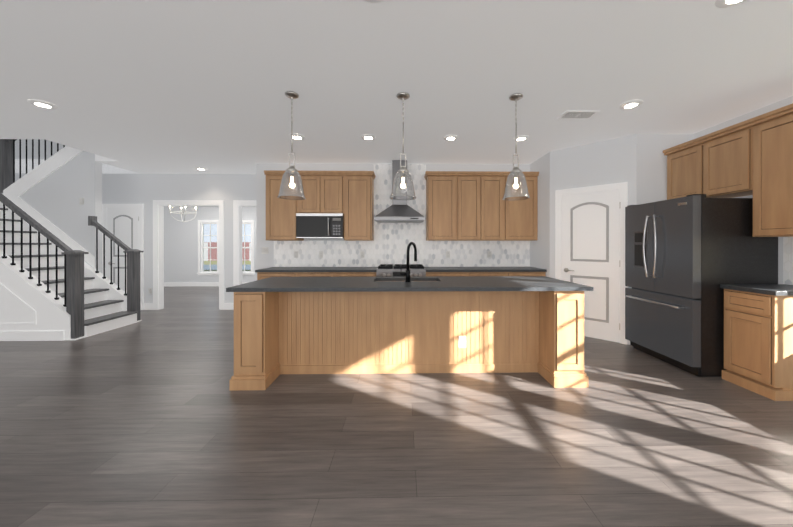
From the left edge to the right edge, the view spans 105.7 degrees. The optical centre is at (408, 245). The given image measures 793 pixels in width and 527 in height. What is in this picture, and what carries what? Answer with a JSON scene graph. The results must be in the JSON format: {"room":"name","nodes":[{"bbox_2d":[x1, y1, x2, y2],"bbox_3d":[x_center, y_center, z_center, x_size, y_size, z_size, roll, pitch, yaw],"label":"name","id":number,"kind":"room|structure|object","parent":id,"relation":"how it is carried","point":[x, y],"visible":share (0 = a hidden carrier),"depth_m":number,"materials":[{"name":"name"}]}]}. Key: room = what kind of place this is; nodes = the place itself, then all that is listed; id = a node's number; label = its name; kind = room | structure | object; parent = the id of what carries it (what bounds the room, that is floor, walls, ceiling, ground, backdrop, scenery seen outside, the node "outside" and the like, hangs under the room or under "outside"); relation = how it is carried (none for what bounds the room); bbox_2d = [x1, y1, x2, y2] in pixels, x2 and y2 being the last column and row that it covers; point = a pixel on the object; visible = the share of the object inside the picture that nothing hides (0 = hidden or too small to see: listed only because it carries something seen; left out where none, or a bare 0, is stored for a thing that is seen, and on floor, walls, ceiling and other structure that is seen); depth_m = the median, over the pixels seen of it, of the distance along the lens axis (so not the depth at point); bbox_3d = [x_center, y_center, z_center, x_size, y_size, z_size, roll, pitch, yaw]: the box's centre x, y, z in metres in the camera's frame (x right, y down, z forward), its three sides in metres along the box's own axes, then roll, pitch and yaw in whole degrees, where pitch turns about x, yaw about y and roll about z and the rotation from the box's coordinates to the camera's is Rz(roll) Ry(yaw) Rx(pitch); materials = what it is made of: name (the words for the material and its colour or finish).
{"room":"kitchen","nodes":[
{"label":"kitchen","id":0,"kind":"room"},
{"bbox_2d":[2,151,101,272],"bbox_3d":[-7.672,-1.013,5.113,4.700,4.600,0.120,0,0,-1],"label":"wall","id":1,"kind":"structure","parent":0,"point":[55,196],"depth_m":5.09,"materials":[{"name":"white paint"}]},
{"bbox_2d":[0,139,67,192],"bbox_3d":[-6.147,-1.890,5.139,1.650,2.035,0.160,0,0,-1],"label":"railing","id":2,"kind":"object","parent":1,"relation":"on","point":[7,164],"visible":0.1,"depth_m":5.12,"materials":[{"name":"black metal"}]},
{"bbox_2d":[79,198,83,204],"bbox_3d":[-5.541,-0.753,5.087,0.072,0.115,0.008,0,0,-1],"label":"light switch","id":3,"kind":"object","parent":1,"relation":"attached to","point":[81,201],"depth_m":5.09,"materials":[{"name":"white plastic"}]},
{"bbox_2d":[15,139,255,302],"bbox_3d":[-6.349,-1.415,6.036,7.380,5.400,0.120,0,0,-1],"label":"wall","id":4,"kind":"structure","parent":0,"point":[146,190],"depth_m":6.00,"materials":[{"name":"white paint"}]},
{"bbox_2d":[102,204,143,309],"bbox_3d":[-5.682,0.227,5.957,0.790,2.113,0.066,0,0,-1],"label":"closet door","id":5,"kind":"structure","parent":4,"relation":"in","point":[124,223],"depth_m":5.97,"materials":[{"name":"white wood"}]},
{"bbox_2d":[153,200,255,309],"bbox_3d":[-3.834,0.190,6.086,2.530,2.190,0.156,0,0,-1],"label":"trim","id":6,"kind":"structure","parent":4,"relation":"attached to","point":[158,254],"depth_m":6.01,"materials":[{"name":"white wood"}]},
{"bbox_2d":[164,206,255,281],"bbox_3d":[-6.351,-0.082,9.440,7.500,2.720,0.120,0,0,-1],"label":"wall","id":7,"kind":"structure","parent":0,"point":[180,251],"depth_m":9.37,"materials":[{"name":"white paint"}]},
{"bbox_2d":[164,282,248,286],"bbox_3d":[-5.410,1.213,9.392,5.380,0.130,0.016,0,0,-1],"label":"baseboard","id":8,"kind":"structure","parent":7,"relation":"attached to","point":[166,284],"depth_m":9.36,"materials":[{"name":"white wood"}]},
{"bbox_2d":[197,220,218,274],"bbox_3d":[-6.230,0.068,9.402,0.720,1.720,0.130,0,0,-1],"label":"dining room window","id":9,"kind":"structure","parent":7,"relation":"in","point":[210,271],"depth_m":9.41,"materials":[{"name":"white"}]},
{"bbox_2d":[242,220,254,274],"bbox_3d":[-5.160,0.068,9.422,0.680,1.720,0.130,0,0,-1],"label":"dining room window","id":10,"kind":"structure","parent":7,"relation":"in","point":[247,272],"depth_m":9.40,"materials":[{"name":"white"}]},
{"bbox_2d":[256,163,527,280],"bbox_3d":[-0.190,-0.073,5.317,4.910,2.720,0.128,0,0,-1],"label":"wall","id":11,"kind":"structure","parent":0,"point":[389,243],"depth_m":5.25,"materials":[{"name":"white tile"}]},
{"bbox_2d":[262,247,267,253],"bbox_3d":[-2.493,0.087,5.214,0.115,0.115,0.009,0,0,-1],"label":"outlet","id":12,"kind":"object","parent":11,"relation":"attached to","point":[265,251],"depth_m":5.21,"materials":[{"name":"white plastic"}]},
{"bbox_2d":[264,170,302,240],"bbox_3d":[-2.080,-0.632,5.060,0.519,1.096,0.328,0,0,-1],"label":"upper cabinet","id":13,"kind":"object","parent":11,"relation":"attached to","point":[280,212],"depth_m":4.90,"materials":[{"name":"brown wood"}]},
{"bbox_2d":[299,174,326,212],"bbox_3d":[-1.598,-0.854,5.068,0.445,0.653,0.328,0,0,-1],"label":"upper cabinet","id":14,"kind":"object","parent":11,"relation":"attached to","point":[314,185],"depth_m":4.91,"materials":[{"name":"brown wood"}]},
{"bbox_2d":[296,213,343,237],"bbox_3d":[-1.441,-0.321,5.021,0.749,0.398,0.425,0,0,-1],"label":"microwave","id":15,"kind":"object","parent":14,"relation":"attached to","point":[319,225],"visible":1,"depth_m":4.85,"materials":[{"name":"silver metal"}]},
{"bbox_2d":[327,174,342,212],"bbox_3d":[-1.286,-0.854,5.074,0.444,0.653,0.328,0,0,-1],"label":"upper cabinet","id":16,"kind":"object","parent":11,"relation":"attached to","point":[334,181],"depth_m":4.92,"materials":[{"name":"brown wood"}]},
{"bbox_2d":[343,174,374,240],"bbox_3d":[-0.835,-0.633,5.082,0.458,1.096,0.328,0,0,-1],"label":"upper cabinet","id":17,"kind":"object","parent":11,"relation":"attached to","point":[358,189],"depth_m":4.93,"materials":[{"name":"brown wood"}]},
{"bbox_2d":[374,160,424,222],"bbox_3d":[-0.144,-0.913,5.004,0.800,1.033,0.492,0,0,-1],"label":"range hood","id":18,"kind":"object","parent":11,"relation":"attached to","point":[399,211],"visible":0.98,"depth_m":4.92,"materials":[{"name":"silver metal"}]},
{"bbox_2d":[427,174,458,240],"bbox_3d":[0.554,-0.633,5.108,0.480,1.096,0.328,0,0,-1],"label":"upper cabinet","id":19,"kind":"object","parent":11,"relation":"attached to","point":[442,189],"depth_m":4.95,"materials":[{"name":"brown wood"}]},
{"bbox_2d":[459,174,486,240],"bbox_3d":[1.025,-0.633,5.116,0.462,1.096,0.328,0,0,-1],"label":"upper cabinet","id":20,"kind":"object","parent":11,"relation":"attached to","point":[467,206],"depth_m":4.96,"materials":[{"name":"brown wood"}]},
{"bbox_2d":[487,251,491,257],"bbox_3d":[1.427,0.157,5.279,0.072,0.115,0.007,0,0,-1],"label":"outlet","id":21,"kind":"object","parent":11,"relation":"attached to","point":[489,253],"depth_m":5.28,"materials":[{"name":"white plastic"}]},
{"bbox_2d":[487,174,506,240],"bbox_3d":[1.353,-0.633,5.122,0.461,1.096,0.328,0,0,-1],"label":"upper cabinet","id":22,"kind":"object","parent":11,"relation":"attached to","point":[496,207],"depth_m":4.97,"materials":[{"name":"brown wood"}]},
{"bbox_2d":[507,174,538,240],"bbox_3d":[1.866,-0.633,5.132,0.564,1.096,0.328,0,0,-1],"label":"upper cabinet","id":23,"kind":"object","parent":11,"relation":"attached to","point":[522,215],"depth_m":4.98,"materials":[{"name":"brown wood"}]},
{"bbox_2d":[0,286,792,526],"bbox_3d":[-3.131,1.342,2.916,14.100,0.100,13.550,0,0,-1],"label":"floor","id":24,"kind":"structure","parent":0,"point":[150,419],"depth_m":1.97,"materials":[{"name":"brown wood"}]},
{"bbox_2d":[0,146,143,340],"bbox_3d":[-7.107,-0.790,4.548,5.190,4.158,1.078,0,0,-1],"label":"staircase","id":25,"kind":"structure","parent":24,"relation":"on","point":[54,286],"depth_m":4.40,"materials":[{"name":"white wood"}]},
{"bbox_2d":[257,274,294,279],"bbox_3d":[-2.038,0.850,4.921,0.599,0.876,0.613,0,0,-1],"label":"base cabinet","id":26,"kind":"object","parent":24,"relation":"on","point":[259,276],"depth_m":4.62,"materials":[{"name":"brown wood"}]},
{"bbox_2d":[255,267,377,273],"bbox_3d":[-1.428,0.392,4.924,1.850,0.036,0.628,0,0,-1],"label":"countertop","id":27,"kind":"structure","parent":26,"relation":"on","point":[272,270],"depth_m":4.64,"materials":[{"name":"grey stone"}]},
{"bbox_2d":[295,274,334,276],"bbox_3d":[-1.438,0.850,4.932,0.600,0.876,0.613,0,0,-1],"label":"base cabinet","id":28,"kind":"object","parent":24,"relation":"on","point":[296,275],"depth_m":4.63,"materials":[{"name":"brown wood"}]},
{"bbox_2d":[335,270,375,276],"bbox_3d":[-0.821,0.850,4.943,0.635,0.876,0.613,0,0,-1],"label":"base cabinet","id":29,"kind":"object","parent":24,"relation":"on","point":[336,275],"depth_m":4.64,"materials":[{"name":"brown wood"}]},
{"bbox_2d":[376,264,425,276],"bbox_3d":[-0.117,0.807,4.916,0.762,0.962,0.672,0,0,-1],"label":"range","id":30,"kind":"object","parent":24,"relation":"on","point":[387,270],"visible":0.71,"depth_m":4.62,"materials":[{"name":"silver metal"}]},
{"bbox_2d":[229,288,589,390],"bbox_3d":[0.014,0.853,3.160,3.236,0.877,0.915,0,0,-1],"label":"kitchen island","id":31,"kind":"object","parent":24,"relation":"on","point":[390,325],"depth_m":3.03,"materials":[{"name":"brown wood"}]},
{"bbox_2d":[226,276,592,291],"bbox_3d":[0.022,0.396,3.176,3.316,0.036,0.940,0,0,-1],"label":"island countertop","id":32,"kind":"structure","parent":31,"relation":"on","point":[271,284],"depth_m":2.99,"materials":[{"name":"grey stone"}]},
{"bbox_2d":[400,242,416,281],"bbox_3d":[0.006,0.169,3.188,0.180,0.414,0.217,0,0,-1],"label":"faucet","id":33,"kind":"object","parent":32,"relation":"on","point":[407,273],"visible":1,"depth_m":3.10,"materials":[{"name":"black metal"}]},
{"bbox_2d":[426,270,470,275],"bbox_3d":[0.599,0.850,4.969,0.665,0.876,0.613,0,0,-1],"label":"base cabinet","id":34,"kind":"object","parent":24,"relation":"on","point":[426,270],"depth_m":4.66,"materials":[{"name":"brown wood"}]},
{"bbox_2d":[424,267,546,273],"bbox_3d":[1.208,0.392,4.972,1.884,0.036,0.628,0,0,-1],"label":"countertop","id":35,"kind":"structure","parent":34,"relation":"on","point":[430,270],"depth_m":4.68,"materials":[{"name":"grey stone"}]},
{"bbox_2d":[471,274,506,275],"bbox_3d":[1.237,0.850,4.981,0.611,0.876,0.613,0,0,-1],"label":"base cabinet","id":36,"kind":"object","parent":24,"relation":"on","point":[471,274],"depth_m":4.67,"materials":[{"name":"brown wood"}]},
{"bbox_2d":[507,274,545,275],"bbox_3d":[1.846,0.850,4.992,0.608,0.876,0.613,0,0,-1],"label":"base cabinet","id":37,"kind":"object","parent":24,"relation":"on","point":[507,274],"depth_m":4.68,"materials":[{"name":"brown wood"}]},
{"bbox_2d":[625,194,777,376],"bbox_3d":[3.151,0.394,3.373,0.920,1.795,0.890,0,0,-1],"label":"refrigerator","id":38,"kind":"object","parent":24,"relation":"on","point":[686,256],"visible":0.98,"depth_m":2.97,"materials":[{"name":"black metal"}]},
{"bbox_2d":[720,287,792,400],"bbox_3d":[3.357,0.855,2.718,0.628,0.876,0.400,0,0,-1],"label":"base cabinet","id":39,"kind":"object","parent":24,"relation":"on","point":[758,326],"depth_m":2.61,"materials":[{"name":"brown wood"}]},
{"bbox_2d":[720,284,792,294],"bbox_3d":[3.353,0.397,2.705,0.638,0.036,0.436,0,0,-1],"label":"countertop","id":40,"kind":"structure","parent":39,"relation":"on","point":[772,289],"depth_m":2.71,"materials":[{"name":"grey stone"}]},
{"bbox_2d":[0,0,792,173],"bbox_3d":[-3.157,-1.568,2.949,13.890,0.280,13.470,0,0,-1],"label":"ceiling","id":41,"kind":"structure","parent":0,"point":[162,86],"depth_m":2.52,"materials":[{"name":"white paint"}]},
{"bbox_2d":[27,99,57,108],"bbox_3d":[-3.683,-1.419,3.024,0.198,0.015,0.198,0,0,-1],"label":"recessed light","id":42,"kind":"object","parent":41,"relation":"in","point":[40,103],"visible":1,"depth_m":3.01,"materials":[{"name":"white"}]},
{"bbox_2d":[169,206,195,221],"bbox_3d":[-5.769,-1.013,7.688,0.556,0.849,0.556,0,0,-1],"label":"chandelier","id":43,"kind":"object","parent":41,"relation":"hanging from","point":[181,213],"visible":0.77,"depth_m":7.64,"materials":[{"name":"silver metal"}]},
{"bbox_2d":[277,91,305,199],"bbox_3d":[-1.100,-0.938,2.832,0.258,0.977,0.258,0,0,-1],"label":"pendant light","id":44,"kind":"object","parent":41,"relation":"hanging from","point":[291,170],"visible":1,"depth_m":2.81,"materials":[{"name":"clear glass"}]},
{"bbox_2d":[289,134,304,139],"bbox_3d":[-1.460,-1.421,3.935,0.198,0.015,0.198,0,0,-1],"label":"recessed light","id":45,"kind":"object","parent":41,"relation":"in","point":[298,136],"visible":0.92,"depth_m":3.92,"materials":[{"name":"white"}]},
{"bbox_2d":[361,134,375,139],"bbox_3d":[-0.530,-1.421,3.952,0.198,0.015,0.198,0,0,-1],"label":"recessed light","id":46,"kind":"object","parent":41,"relation":"in","point":[368,137],"visible":0.94,"depth_m":3.93,"materials":[{"name":"white"}]},
{"bbox_2d":[365,0,383,2],"bbox_3d":[-0.198,-1.416,1.658,0.198,0.015,0.198,0,0,-1],"label":"recessed light","id":47,"kind":"object","parent":41,"relation":"in","point":[374,1],"visible":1,"depth_m":1.74,"materials":[{"name":"white"}]},
{"bbox_2d":[390,92,415,199],"bbox_3d":[-0.050,-0.938,2.852,0.258,0.977,0.258,0,0,-1],"label":"pendant light","id":48,"kind":"object","parent":41,"relation":"hanging from","point":[403,172],"visible":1,"depth_m":2.81,"materials":[{"name":"clear glass"}]},
{"bbox_2d":[443,135,457,140],"bbox_3d":[0.560,-1.421,3.972,0.198,0.015,0.198,0,0,-1],"label":"recessed light","id":49,"kind":"object","parent":41,"relation":"in","point":[451,137],"visible":0.92,"depth_m":3.95,"materials":[{"name":"white"}]},
{"bbox_2d":[502,93,529,200],"bbox_3d":[1.030,-0.938,2.871,0.258,0.977,0.258,0,0,-1],"label":"pendant light","id":50,"kind":"object","parent":41,"relation":"hanging from","point":[515,172],"visible":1,"depth_m":2.85,"materials":[{"name":"clear glass"}]},
{"bbox_2d":[513,135,528,140],"bbox_3d":[1.500,-1.422,3.989,0.198,0.015,0.198,0,0,-1],"label":"recessed light","id":51,"kind":"object","parent":41,"relation":"in","point":[522,137],"visible":0.9,"depth_m":3.97,"materials":[{"name":"white"}]},
{"bbox_2d":[557,111,599,118],"bbox_3d":[1.853,-1.423,3.275,0.360,0.008,0.200,0,0,-1],"label":"ceiling vent","id":52,"kind":"object","parent":41,"relation":"in","point":[577,115],"visible":1,"depth_m":3.25,"materials":[{"name":"white metal"}]},
{"bbox_2d":[619,100,642,108],"bbox_3d":[2.247,-1.419,3.032,0.198,0.015,0.198,0,0,-1],"label":"recessed light","id":53,"kind":"object","parent":41,"relation":"in","point":[630,104],"visible":0.94,"depth_m":3.01,"materials":[{"name":"white"}]},
{"bbox_2d":[715,0,746,7],"bbox_3d":[1.872,-1.416,1.695,0.198,0.015,0.198,0,0,-1],"label":"recessed light","id":54,"kind":"object","parent":41,"relation":"in","point":[724,3],"visible":1,"depth_m":1.75,"materials":[{"name":"white"}]},
{"bbox_2d":[528,152,549,276],"bbox_3d":[2.213,-0.072,4.930,0.120,2.720,0.690,0,0,-1],"label":"wall","id":55,"kind":"structure","parent":0,"point":[539,249],"depth_m":4.82,"materials":[{"name":"white paint"}]},
{"bbox_2d":[550,134,635,344],"bbox_3d":[2.583,-0.071,4.259,1.061,2.720,0.120,0,0,44],"label":"wall","id":56,"kind":"structure","parent":0,"point":[611,161],"depth_m":4.19,"materials":[{"name":"white paint"}]},
{"bbox_2d":[555,182,627,344],"bbox_3d":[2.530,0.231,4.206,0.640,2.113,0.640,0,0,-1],"label":"pantry door","id":57,"kind":"structure","parent":56,"relation":"in","point":[590,239],"depth_m":4.14,"materials":[{"name":"white wood"}]},
{"bbox_2d":[636,134,691,204],"bbox_3d":[3.281,-0.070,3.914,0.720,2.720,0.120,0,0,-1],"label":"wall","id":58,"kind":"structure","parent":0,"point":[651,171],"depth_m":3.85,"materials":[{"name":"white paint"}]},
{"bbox_2d":[692,96,792,284],"bbox_3d":[3.776,-0.061,0.163,0.128,2.720,7.640,0,0,-1],"label":"wall","id":59,"kind":"structure","parent":0,"point":[785,244],"depth_m":2.96,"materials":[{"name":"white paint"}]},
{"bbox_2d":[663,143,694,199],"bbox_3d":[3.472,-0.858,3.567,0.368,0.638,0.535,0,0,-1],"label":"upper cabinet","id":60,"kind":"object","parent":59,"relation":"attached to","point":[681,161],"depth_m":3.62,"materials":[{"name":"brown wood"}]},
{"bbox_2d":[695,123,750,197],"bbox_3d":[3.479,-0.857,3.164,0.368,0.638,0.535,0,0,-1],"label":"upper cabinet","id":61,"kind":"object","parent":59,"relation":"attached to","point":[723,160],"depth_m":3.14,"materials":[{"name":"brown wood"}]},
{"bbox_2d":[747,107,792,236],"bbox_3d":[3.489,-0.629,2.651,0.368,1.093,0.492,0,0,-1],"label":"upper cabinet","id":62,"kind":"object","parent":59,"relation":"attached to","point":[753,156],"depth_m":2.73,"materials":[{"name":"brown wood"}]},
{"label":"outside","id":63,"kind":"structure","parent":0,"visible":0},
{"bbox_2d":[204,224,250,270],"bbox_3d":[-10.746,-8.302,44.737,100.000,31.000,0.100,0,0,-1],"label":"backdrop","id":64,"kind":"structure","parent":63,"point":[215,243],"depth_m":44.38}
]}

